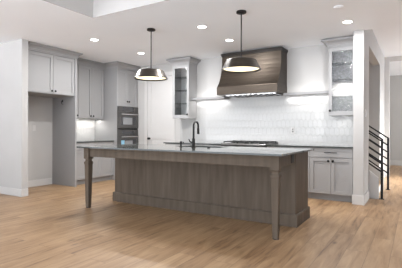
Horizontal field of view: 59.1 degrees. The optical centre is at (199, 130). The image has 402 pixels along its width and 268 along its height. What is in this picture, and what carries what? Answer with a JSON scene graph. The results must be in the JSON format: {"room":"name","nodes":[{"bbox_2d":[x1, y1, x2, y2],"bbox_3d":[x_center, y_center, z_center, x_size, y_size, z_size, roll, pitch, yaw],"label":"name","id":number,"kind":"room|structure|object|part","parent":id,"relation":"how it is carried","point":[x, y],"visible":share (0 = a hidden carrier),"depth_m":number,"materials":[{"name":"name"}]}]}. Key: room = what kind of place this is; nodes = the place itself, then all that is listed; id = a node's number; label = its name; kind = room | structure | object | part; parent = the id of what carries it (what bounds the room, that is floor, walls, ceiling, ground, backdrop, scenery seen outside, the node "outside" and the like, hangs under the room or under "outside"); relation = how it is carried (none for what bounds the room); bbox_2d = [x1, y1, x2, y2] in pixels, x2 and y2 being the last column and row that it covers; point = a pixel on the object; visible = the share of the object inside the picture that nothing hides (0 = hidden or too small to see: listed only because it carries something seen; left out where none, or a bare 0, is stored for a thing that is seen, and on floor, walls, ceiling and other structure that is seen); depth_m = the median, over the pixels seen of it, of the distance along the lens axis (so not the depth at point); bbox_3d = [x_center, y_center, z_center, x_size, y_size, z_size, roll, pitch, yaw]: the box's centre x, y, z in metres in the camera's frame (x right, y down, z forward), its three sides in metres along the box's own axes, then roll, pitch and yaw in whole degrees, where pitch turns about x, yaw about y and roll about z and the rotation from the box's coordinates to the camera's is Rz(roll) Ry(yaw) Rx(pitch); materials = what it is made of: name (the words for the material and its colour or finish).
{"room":"kitchen","nodes":[
{"label":"kitchen","id":0,"kind":"room"},
{"bbox_2d":[0,39,27,188],"bbox_3d":[-4.990,-0.237,7.361,4.585,2.745,0.118,0,0,32],"label":"wall","id":1,"kind":"structure","parent":0,"point":[13,54],"depth_m":6.23,"materials":[{"name":"paint"}]},
{"bbox_2d":[0,186,27,196],"bbox_3d":[-4.992,1.070,7.352,4.599,0.130,0.132,0,0,32],"label":"baseboard","id":2,"kind":"structure","parent":1,"relation":"attached to","point":[3,190],"depth_m":6.20,"materials":[{"name":"paint"}]},
{"bbox_2d":[28,96,52,180],"bbox_3d":[-2.974,-0.231,8.009,0.150,2.745,3.090,0,0,32],"label":"wall","id":3,"kind":"structure","parent":0,"point":[40,109],"depth_m":7.34,"materials":[{"name":"paint"}]},
{"bbox_2d":[28,178,51,187],"bbox_3d":[-3.407,1.075,7.152,0.014,0.130,0.960,0,0,32],"label":"baseboard","id":4,"kind":"structure","parent":3,"relation":"attached to","point":[33,183],"depth_m":7.31,"materials":[{"name":"paint"}]},
{"bbox_2d":[77,58,80,117],"bbox_3d":[-2.854,-0.923,7.668,0.404,1.312,0.369,0,0,32],"label":"upper cabinet","id":5,"kind":"object","parent":3,"relation":"attached to","point":[78,59],"visible":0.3,"depth_m":7.74,"materials":[{"name":"paint"}]},
{"bbox_3d":[-2.755,-0.860,7.607,0.020,1.158,0.363,0,0,32],"label":"door","id":6,"kind":"part","parent":5,"relation":"part of","materials":[{"name":"paint"}]},
{"bbox_2d":[77,119,94,140],"bbox_3d":[-2.836,-0.041,8.082,0.010,0.536,1.140,0,0,32],"label":"wall tiles","id":7,"kind":"structure","parent":3,"relation":"attached to","point":[85,127],"depth_m":8.33,"materials":[{"name":"white tile"}]},
{"bbox_2d":[77,58,105,119],"bbox_3d":[-2.562,-0.922,8.145,0.404,1.312,0.748,0,0,32],"label":"upper cabinet","id":8,"kind":"object","parent":3,"relation":"attached to","point":[90,73],"visible":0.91,"depth_m":8.05,"materials":[{"name":"paint"}]},
{"bbox_3d":[-2.561,-0.859,7.924,0.020,1.158,0.366,0,0,32],"label":"door","id":9,"kind":"part","parent":8,"relation":"part of","materials":[{"name":"paint"}]},
{"bbox_3d":[-2.560,-1.514,8.145,0.404,0.128,0.748,0,0,32],"label":"crown molding","id":10,"kind":"part","parent":8,"relation":"part of","materials":[{"name":"paint"}]},
{"bbox_3d":[-2.371,-0.859,8.233,0.020,1.158,0.350,0,0,32],"label":"door","id":11,"kind":"part","parent":8,"relation":"part of","materials":[{"name":"paint"}]},
{"bbox_2d":[0,165,401,267],"bbox_3d":[0.329,1.201,6.655,14.400,0.100,16.300,0,0,32],"label":"floor","id":12,"kind":"structure","parent":0,"point":[52,226],"depth_m":3.84,"materials":[{"name":"brown wood"}]},
{"bbox_2d":[28,41,82,186],"bbox_3d":[-3.042,-0.220,6.981,0.804,2.722,1.178,0,0,32],"label":"tall cabinet","id":13,"kind":"object","parent":12,"relation":"on","point":[52,71],"visible":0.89,"depth_m":7.21,"materials":[{"name":"paint"}]},
{"bbox_3d":[-2.944,-1.075,6.571,0.020,0.735,0.511,0,0,32],"label":"door","id":14,"kind":"part","parent":13,"relation":"part of","materials":[{"name":"paint"}]},
{"bbox_3d":[-2.860,-1.517,6.872,0.386,0.128,1.178,0,0,32],"label":"crown molding","id":15,"kind":"part","parent":13,"relation":"part of","materials":[{"name":"paint"}]},
{"bbox_3d":[-2.679,-1.074,7.003,0.020,0.735,0.491,0,0,32],"label":"door","id":16,"kind":"part","parent":13,"relation":"part of","materials":[{"name":"paint"}]},
{"bbox_3d":[-2.825,-0.159,7.407,0.728,2.600,0.040,0,0,32],"label":"panel","id":17,"kind":"part","parent":13,"relation":"part of","materials":[{"name":"paint"}]},
{"bbox_2d":[77,142,87,184],"bbox_3d":[-2.745,0.695,7.598,0.671,0.894,0.369,0,0,32],"label":"base cabinet","id":18,"kind":"object","parent":12,"relation":"on","point":[80,151],"visible":0.2,"depth_m":7.47,"materials":[{"name":"paint"}]},
{"bbox_3d":[-2.496,0.722,7.445,0.020,0.613,0.364,0,0,32],"label":"door","id":19,"kind":"part","parent":18,"relation":"part of","materials":[{"name":"paint"}]},
{"bbox_3d":[-2.494,0.331,7.445,0.020,0.149,0.364,0,0,32],"label":"drawer","id":20,"kind":"part","parent":18,"relation":"part of","materials":[{"name":"paint"}]},
{"bbox_2d":[87,141,112,182],"bbox_3d":[-2.453,0.696,8.075,0.671,0.894,0.748,0,0,32],"label":"base cabinet","id":21,"kind":"object","parent":12,"relation":"on","point":[102,166],"visible":0.31,"depth_m":7.95,"materials":[{"name":"paint"}]},
{"bbox_2d":[77,140,110,142],"bbox_3d":[-2.548,0.238,7.917,0.653,0.020,1.118,0,0,32],"label":"countertop","id":22,"kind":"structure","parent":21,"relation":"on","point":[80,141],"depth_m":8.04,"materials":[{"name":"stone"}]},
{"bbox_3d":[-2.301,0.722,7.762,0.020,0.613,0.369,0,0,32],"label":"door","id":23,"kind":"part","parent":21,"relation":"part of","materials":[{"name":"paint"}]},
{"bbox_3d":[-2.202,0.331,7.922,0.020,0.149,0.743,0,0,32],"label":"drawer","id":24,"kind":"part","parent":21,"relation":"part of","materials":[{"name":"paint"}]},
{"bbox_3d":[-2.106,0.723,8.081,0.020,0.613,0.369,0,0,32],"label":"door","id":25,"kind":"part","parent":21,"relation":"part of","materials":[{"name":"paint"}]},
{"bbox_2d":[95,61,140,179],"bbox_3d":[-2.020,-0.217,8.613,0.841,2.722,0.802,0,0,32],"label":"tall cabinet","id":26,"kind":"object","parent":12,"relation":"on","point":[120,85],"visible":0.55,"depth_m":8.34,"materials":[{"name":"paint"}]},
{"bbox_3d":[-2.218,-0.157,8.384,0.744,2.600,0.020,0,0,32],"label":"panel","id":27,"kind":"part","parent":26,"relation":"part of","materials":[{"name":"paint"}]},
{"bbox_3d":[-1.838,-1.514,8.504,0.423,0.128,0.802,0,0,32],"label":"crown molding","id":28,"kind":"part","parent":26,"relation":"part of","materials":[{"name":"paint"}]},
{"bbox_3d":[-1.813,-1.036,8.345,0.020,0.806,0.330,0,0,32],"label":"door","id":29,"kind":"part","parent":26,"relation":"part of","materials":[{"name":"paint"}]},
{"bbox_3d":[-1.726,-0.602,8.488,0.020,0.050,0.668,0,0,32],"label":"rail","id":30,"kind":"part","parent":26,"relation":"part of","materials":[{"name":"paint"}]},
{"bbox_2d":[117,130,138,144],"bbox_3d":[-1.979,0.261,8.643,0.785,0.562,0.701,0,0,32],"label":"wall oven","id":31,"kind":"object","parent":26,"relation":"in","point":[123,136],"visible":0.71,"depth_m":8.44,"materials":[{"name":"black metal"}]},
{"bbox_3d":[-1.706,0.304,8.476,0.028,0.408,0.685,0,0,32],"label":"door","id":32,"kind":"part","parent":31,"relation":"part of","materials":[{"name":"black metal"}]},
{"bbox_3d":[-1.709,0.039,8.478,0.020,0.105,0.685,0,0,32],"label":"control panel","id":33,"kind":"part","parent":31,"relation":"part of","materials":[{"name":"black metal"}]},
{"bbox_2d":[117,106,138,129],"bbox_3d":[-1.978,-0.299,8.643,0.785,0.550,0.701,0,0,32],"label":"wall oven","id":34,"kind":"object","parent":26,"relation":"in","point":[127,117],"visible":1,"depth_m":8.43,"materials":[{"name":"black metal"}]},
{"bbox_3d":[-1.705,-0.244,8.476,0.028,0.372,0.685,0,0,32],"label":"door","id":35,"kind":"part","parent":34,"relation":"part of","materials":[{"name":"black metal"}]},
{"bbox_3d":[-1.707,-0.503,8.478,0.020,0.129,0.685,0,0,32],"label":"control panel","id":36,"kind":"part","parent":34,"relation":"part of","materials":[{"name":"black metal"}]},
{"bbox_3d":[-1.638,-1.035,8.631,0.020,0.806,0.330,0,0,32],"label":"door","id":37,"kind":"part","parent":26,"relation":"part of","materials":[{"name":"paint"}]},
{"bbox_2d":[84,148,309,239],"bbox_3d":[-0.132,0.703,4.995,3.020,0.894,1.205,0,0,32],"label":"kitchen island","id":38,"kind":"object","parent":12,"relation":"on","point":[273,190],"visible":0.86,"depth_m":4.70,"materials":[{"name":"brown wood"}]},
{"bbox_3d":[-1.653,0.698,5.279,0.100,0.894,0.100,0,0,32],"label":"leg","id":39,"kind":"part","parent":38,"relation":"part of","materials":[{"name":"brown wood"}]},
{"bbox_3d":[-0.633,0.651,5.339,1.755,0.794,0.008,0,0,32],"label":"panel","id":40,"kind":"part","parent":38,"relation":"part of","materials":[{"name":"brown wood"}]},
{"bbox_2d":[76,144,313,155],"bbox_3d":[-0.138,0.245,4.945,3.077,0.020,1.337,0,0,32],"label":"island countertop","id":41,"kind":"structure","parent":38,"relation":"on","point":[265,151],"depth_m":4.51,"materials":[{"name":"stone"}]},
{"bbox_2d":[188,121,198,147],"bbox_3d":[-0.078,0.048,5.038,0.110,0.376,0.171,0,0,32],"label":"faucet","id":42,"kind":"object","parent":41,"relation":"on","point":[193,138],"visible":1,"depth_m":4.97,"materials":[{"name":"black metal"}]},
{"bbox_3d":[-0.052,-0.015,5.029,0.027,0.250,0.151,0,0,32],"label":"spout","id":43,"kind":"part","parent":42,"relation":"part of","materials":[{"name":"black metal"}]},
{"bbox_3d":[0.631,0.655,4.564,1.205,0.794,0.008,0,0,32],"label":"panel","id":44,"kind":"part","parent":38,"relation":"part of","materials":[{"name":"brown wood"}]},
{"bbox_3d":[0.811,0.705,3.769,0.100,0.894,0.100,0,0,32],"label":"leg","id":45,"kind":"part","parent":38,"relation":"part of","materials":[{"name":"brown wood"}]},
{"bbox_3d":[1.293,0.657,4.485,0.006,0.794,0.565,0,0,32],"label":"panel","id":46,"kind":"part","parent":38,"relation":"part of","materials":[{"name":"brown wood"}]},
{"bbox_2d":[195,144,220,145],"bbox_3d":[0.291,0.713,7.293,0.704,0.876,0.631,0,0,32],"label":"sink","id":47,"kind":"object","parent":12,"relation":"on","point":[195,144],"visible":0.02,"depth_m":7.07,"materials":[{"name":"metal"}]},
{"bbox_2d":[267,146,310,197],"bbox_3d":[1.683,0.717,6.439,0.763,0.876,0.631,0,0,32],"label":"base cabinet","id":48,"kind":"object","parent":12,"relation":"on","point":[309,192],"visible":0.07,"depth_m":6.01,"materials":[{"name":"paint"}]},
{"bbox_3d":[1.542,0.362,6.207,0.758,0.151,0.020,0,0,32],"label":"drawer","id":49,"kind":"part","parent":48,"relation":"part of","materials":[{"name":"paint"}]},
{"bbox_3d":[1.704,0.745,6.107,0.376,0.591,0.020,0,0,32],"label":"door","id":50,"kind":"part","parent":48,"relation":"part of","materials":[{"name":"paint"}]},
{"bbox_2d":[266,144,352,147],"bbox_3d":[1.980,0.269,6.261,1.450,0.020,0.627,0,0,32],"label":"countertop","id":51,"kind":"structure","parent":48,"relation":"on","point":[283,145],"depth_m":6.17,"materials":[{"name":"stone"}]},
{"bbox_2d":[221,140,277,146],"bbox_3d":[0.956,0.303,6.841,0.894,0.209,0.707,0,0,32],"label":"gas cooktop","id":52,"kind":"object","parent":51,"relation":"in","point":[238,143],"visible":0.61,"depth_m":6.63,"materials":[{"name":"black metal"}]},
{"bbox_3d":[0.805,0.320,6.595,0.894,0.164,0.070,0,0,32],"label":"panel","id":53,"kind":"part","parent":52,"relation":"part of","materials":[{"name":"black metal"}]},
{"bbox_2d":[310,147,352,201],"bbox_3d":[2.299,0.719,6.062,0.676,0.876,0.631,0,0,32],"label":"base cabinet","id":54,"kind":"object","parent":12,"relation":"on","point":[331,169],"visible":0.93,"depth_m":5.82,"materials":[{"name":"paint"}]},
{"bbox_3d":[2.012,0.746,5.918,0.333,0.591,0.020,0,0,32],"label":"door","id":55,"kind":"part","parent":54,"relation":"part of","materials":[{"name":"paint"}]},
{"bbox_3d":[2.157,0.363,5.830,0.671,0.151,0.020,0,0,32],"label":"drawer","id":56,"kind":"part","parent":54,"relation":"part of","materials":[{"name":"paint"}]},
{"bbox_3d":[2.300,0.747,5.741,0.333,0.591,0.020,0,0,32],"label":"door","id":57,"kind":"part","parent":54,"relation":"part of","materials":[{"name":"paint"}]},
{"bbox_2d":[369,162,383,198],"bbox_3d":[2.527,0.521,6.977,1.883,1.274,1.136,0,0,32],"label":"staircase","id":58,"kind":"structure","parent":12,"relation":"on","point":[374,174],"depth_m":6.06,"materials":[{"name":"paint"}]},
{"bbox_2d":[369,130,383,199],"bbox_3d":[2.949,0.525,6.079,0.390,1.267,0.076,0,0,32],"label":"stair railing","id":59,"kind":"object","parent":58,"relation":"attached to","point":[381,146],"visible":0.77,"depth_m":5.99,"materials":[{"name":"black metal"}]},
{"bbox_3d":[3.083,0.649,5.997,0.038,1.020,0.038,0,0,32],"label":"post","id":60,"kind":"part","parent":59,"relation":"part of","materials":[{"name":"black metal"}]},
{"bbox_2d":[369,125,389,189],"bbox_3d":[3.180,0.205,7.290,1.308,1.909,0.076,0,0,32],"label":"stair railing","id":61,"kind":"object","parent":58,"relation":"attached to","point":[387,144],"visible":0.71,"depth_m":6.99,"materials":[{"name":"black metal"}]},
{"bbox_3d":[3.174,-0.293,7.295,1.288,0.912,0.038,0,0,32],"label":"handrail","id":62,"kind":"part","parent":61,"relation":"part of","materials":[{"name":"black metal"}]},
{"bbox_3d":[3.704,0.651,6.969,0.038,1.020,0.038,0,0,32],"label":"post","id":63,"kind":"part","parent":61,"relation":"part of","materials":[{"name":"black metal"}]},
{"bbox_3d":[-0.304,0.711,7.658,0.690,0.876,0.631,0,0,32],"label":"base cabinet","id":64,"kind":"object","parent":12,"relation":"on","visible":0},
{"bbox_2d":[163,142,220,144],"bbox_3d":[-0.010,0.263,7.481,1.414,0.020,0.627,0,0,32],"label":"countertop","id":65,"kind":"structure","parent":64,"relation":"on","point":[208,143],"depth_m":7.41,"materials":[{"name":"stone"}]},
{"bbox_2d":[0,0,401,75],"bbox_3d":[0.548,-1.911,6.997,14.400,0.675,15.500,0,0,32],"label":"ceiling","id":66,"kind":"structure","parent":0,"point":[288,24],"depth_m":5.40,"materials":[{"name":"paint"}]},
{"bbox_2d":[43,0,167,17],"bbox_3d":[0.142,-1.892,1.064,6.870,0.635,4.960,0,0,32],"label":"tray ceiling","id":67,"kind":"structure","parent":66,"relation":"attached to","point":[91,8],"depth_m":4.74,"materials":[{"name":"paint"}]},
{"bbox_2d":[134,28,167,80],"bbox_3d":[-0.753,-1.190,5.506,0.524,0.774,0.524,0,0,32],"label":"pendant lamp","id":68,"kind":"object","parent":66,"relation":"hanging from","point":[146,74],"visible":1,"depth_m":5.38,"materials":[{"name":"black metal"}]},
{"bbox_3d":[-0.754,-0.876,5.506,0.524,0.146,0.524,0,0,32],"label":"lamp shade","id":69,"kind":"part","parent":68,"relation":"part of","materials":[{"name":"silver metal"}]},
{"bbox_2d":[136,76,165,79],"bbox_3d":[-0.754,-0.822,5.506,0.472,0.010,0.472,0,0,32],"label":"diffuser","id":70,"kind":"object","parent":68,"relation":"attached to","point":[137,77],"depth_m":5.52,"materials":[{"name":"beige"}]},
{"bbox_3d":[-0.753,-1.243,5.506,0.017,0.612,0.017,0,0,32],"label":"rod","id":71,"kind":"part","parent":68,"relation":"part of","materials":[{"name":"black metal"}]},
{"bbox_2d":[221,10,260,72],"bbox_3d":[0.549,-1.186,4.678,0.524,0.774,0.524,0,0,32],"label":"pendant lamp","id":72,"kind":"object","parent":66,"relation":"hanging from","point":[241,64],"visible":1,"depth_m":4.58,"materials":[{"name":"black metal"}]},
{"bbox_3d":[0.548,-0.872,4.678,0.524,0.146,0.524,0,0,32],"label":"lamp shade","id":73,"kind":"part","parent":72,"relation":"part of","materials":[{"name":"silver metal"}]},
{"bbox_3d":[0.549,-1.239,4.678,0.017,0.612,0.017,0,0,32],"label":"rod","id":74,"kind":"part","parent":72,"relation":"part of","materials":[{"name":"black metal"}]},
{"bbox_2d":[224,66,258,71],"bbox_3d":[0.548,-0.818,4.678,0.472,0.010,0.472,0,0,32],"label":"diffuser","id":75,"kind":"object","parent":72,"relation":"attached to","point":[226,68],"depth_m":4.66,"materials":[{"name":"beige"}]},
{"bbox_2d":[333,5,343,8],"bbox_3d":[1.763,-1.564,4.502,0.124,0.012,0.124,0,0,32],"label":"smoke detector","id":76,"kind":"object","parent":66,"relation":"attached to","point":[338,6],"visible":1,"depth_m":4.49,"materials":[{"name":"plastic"}]},
{"bbox_2d":[341,20,353,23],"bbox_3d":[2.125,-1.563,5.096,0.164,0.009,0.164,0,0,32],"label":"recessed light","id":77,"kind":"object","parent":66,"relation":"in","point":[344,21],"visible":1,"depth_m":5.08,"materials":[{"name":"white"}]},
{"bbox_2d":[138,45,349,145],"bbox_3d":[0.270,-0.222,7.762,5.940,2.745,0.120,0,0,32],"label":"wall","id":78,"kind":"structure","parent":0,"point":[307,67],"depth_m":6.79,"materials":[{"name":"paint"}]},
{"bbox_2d":[147,75,171,143],"bbox_3d":[-0.959,-0.076,8.433,0.732,2.426,0.110,0,0,32],"label":"door","id":79,"kind":"structure","parent":78,"relation":"in","point":[159,92],"depth_m":8.45,"materials":[{"name":"paint"}]},
{"bbox_2d":[144,71,174,143],"bbox_3d":[-0.957,-0.115,8.434,0.910,2.525,0.016,0,0,32],"label":"trim","id":80,"kind":"structure","parent":78,"relation":"attached to","point":[171,72],"depth_m":8.63,"materials":[{"name":"paint"}]},
{"bbox_2d":[166,57,200,118],"bbox_3d":[-0.358,-0.911,7.812,0.640,1.292,0.429,0,0,32],"label":"upper cabinet","id":81,"kind":"object","parent":78,"relation":"attached to","point":[184,69],"visible":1,"depth_m":7.80,"materials":[{"name":"paint"}]},
{"bbox_3d":[-0.500,-0.854,7.973,0.018,1.176,0.302,0,0,32],"label":"panel","id":82,"kind":"part","parent":81,"relation":"part of","materials":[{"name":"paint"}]},
{"bbox_3d":[-0.410,-0.846,7.728,0.426,1.161,0.020,0,0,32],"label":"door","id":83,"kind":"part","parent":81,"relation":"part of","materials":[{"name":"paint"}]},
{"bbox_3d":[-0.356,-1.493,7.812,0.640,0.128,0.429,0,0,32],"label":"crown molding","id":84,"kind":"part","parent":81,"relation":"part of","materials":[{"name":"paint"}]},
{"bbox_3d":[-0.249,-0.853,7.991,0.392,1.116,0.010,0,0,32],"label":"panel","id":85,"kind":"part","parent":81,"relation":"part of","materials":[{"name":"clear glass"}]},
{"bbox_3d":[-0.150,-0.853,7.759,0.018,1.176,0.302,0,0,32],"label":"panel","id":86,"kind":"part","parent":81,"relation":"part of","materials":[{"name":"paint"}]},
{"bbox_2d":[192,96,228,100],"bbox_3d":[0.222,-0.684,7.578,0.795,0.059,0.224,0,0,32],"label":"ledge shelf","id":87,"kind":"object","parent":78,"relation":"attached to","point":[219,97],"visible":0.95,"depth_m":7.50,"materials":[{"name":"paint"}]},
{"bbox_2d":[217,47,287,97],"bbox_3d":[1.010,-1.108,6.911,1.273,0.878,0.552,0,0,32],"label":"range hood","id":88,"kind":"object","parent":78,"relation":"attached to","point":[271,80],"visible":0.95,"depth_m":6.70,"materials":[{"name":"brown wood"}]},
{"bbox_3d":[1.062,-1.529,6.993,1.273,0.036,0.358,0,0,32],"label":"trim","id":89,"kind":"part","parent":88,"relation":"part of","materials":[{"name":"brown wood"}]},
{"bbox_3d":[1.065,-1.499,6.998,1.257,0.024,0.348,0,0,32],"label":"trim","id":90,"kind":"part","parent":88,"relation":"part of","materials":[{"name":"brown wood"}]},
{"bbox_2d":[180,95,352,145],"bbox_3d":[1.162,-0.225,7.139,3.768,0.963,0.010,0,0,32],"label":"wall tiles","id":91,"kind":"structure","parent":78,"relation":"attached to","point":[269,118],"depth_m":6.99,"materials":[{"name":"white tile"}]},
{"bbox_2d":[283,91,328,96],"bbox_3d":[1.973,-0.679,6.504,0.824,0.059,0.224,0,0,32],"label":"ledge shelf","id":92,"kind":"object","parent":78,"relation":"attached to","point":[311,92],"visible":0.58,"depth_m":6.43,"materials":[{"name":"paint"}]},
{"bbox_2d":[353,29,384,195],"bbox_3d":[3.548,-0.359,7.279,0.152,3.040,4.077,0,0,32],"label":"wall partition","id":93,"kind":"structure","parent":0,"point":[366,48],"depth_m":5.66,"materials":[{"name":"paint"}]},
{"bbox_2d":[321,36,352,115],"bbox_3d":[2.419,-0.898,6.110,0.546,1.301,0.429,0,0,32],"label":"upper cabinet","id":94,"kind":"object","parent":93,"relation":"attached to","point":[340,49],"visible":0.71,"depth_m":6.22,"materials":[{"name":"paint"}]},
{"bbox_3d":[2.317,-0.845,6.247,0.018,1.176,0.302,0,0,32],"label":"panel","id":95,"kind":"part","parent":94,"relation":"part of","materials":[{"name":"paint"}]},
{"bbox_3d":[2.420,-1.485,6.110,0.546,0.128,0.429,0,0,32],"label":"crown molding","id":96,"kind":"part","parent":94,"relation":"part of","materials":[{"name":"paint"}]},
{"bbox_3d":[2.412,-0.837,5.998,0.438,1.161,0.020,0,0,32],"label":"door","id":97,"kind":"part","parent":94,"relation":"part of","materials":[{"name":"paint"}]},
{"bbox_2d":[332,61,352,65],"bbox_3d":[2.502,-1.161,6.144,0.402,0.010,0.262,0,0,32],"label":"shelf","id":98,"kind":"object","parent":94,"relation":"attached to","point":[350,63],"depth_m":6.19,"materials":[{"name":"clear glass"}]},
{"bbox_2d":[332,78,352,81],"bbox_3d":[2.502,-0.873,6.144,0.402,0.010,0.262,0,0,32],"label":"shelf","id":99,"kind":"object","parent":94,"relation":"attached to","point":[348,79],"depth_m":6.21,"materials":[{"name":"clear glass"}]},
{"bbox_2d":[332,96,352,97],"bbox_3d":[2.501,-0.585,6.144,0.402,0.010,0.262,0,0,32],"label":"shelf","id":100,"kind":"object","parent":94,"relation":"attached to","point":[332,96],"depth_m":6.16,"materials":[{"name":"clear glass"}]},
{"bbox_3d":[2.573,-0.844,6.261,0.404,1.116,0.010,0,0,32],"label":"panel","id":101,"kind":"part","parent":94,"relation":"part of","materials":[{"name":"clear glass"}]},
{"bbox_2d":[352,172,384,204],"bbox_3d":[3.540,1.086,7.273,0.180,0.150,4.091,0,0,32],"label":"baseboard","id":102,"kind":"structure","parent":93,"relation":"attached to","point":[356,199],"depth_m":5.54,"materials":[{"name":"paint"}]},
{"bbox_2d":[369,61,371,160],"bbox_3d":[1.658,-0.365,8.225,4.058,3.040,2.120,0,0,32],"label":"wall","id":103,"kind":"structure","parent":0,"point":[370,64],"depth_m":7.99,"materials":[{"name":"paint"}]},
{"bbox_2d":[384,56,401,176],"bbox_3d":[6.226,-0.351,8.099,3.862,3.040,0.120,0,0,32],"label":"wall","id":104,"kind":"structure","parent":0,"point":[388,60],"depth_m":8.95,"materials":[{"name":"paint"}]},
{"bbox_2d":[390,75,401,160],"bbox_3d":[7.970,-0.346,11.135,4.062,3.040,0.120,0,0,32],"label":"wall","id":105,"kind":"structure","parent":0,"point":[395,81],"depth_m":11.90,"materials":[{"name":"paint"}]},
{"bbox_2d":[389,160,401,165],"bbox_3d":[7.931,1.089,11.078,3.662,0.170,0.014,0,0,32],"label":"baseboard","id":106,"kind":"structure","parent":105,"relation":"attached to","point":[392,162],"depth_m":11.90,"materials":[{"name":"paint"}]}
]}

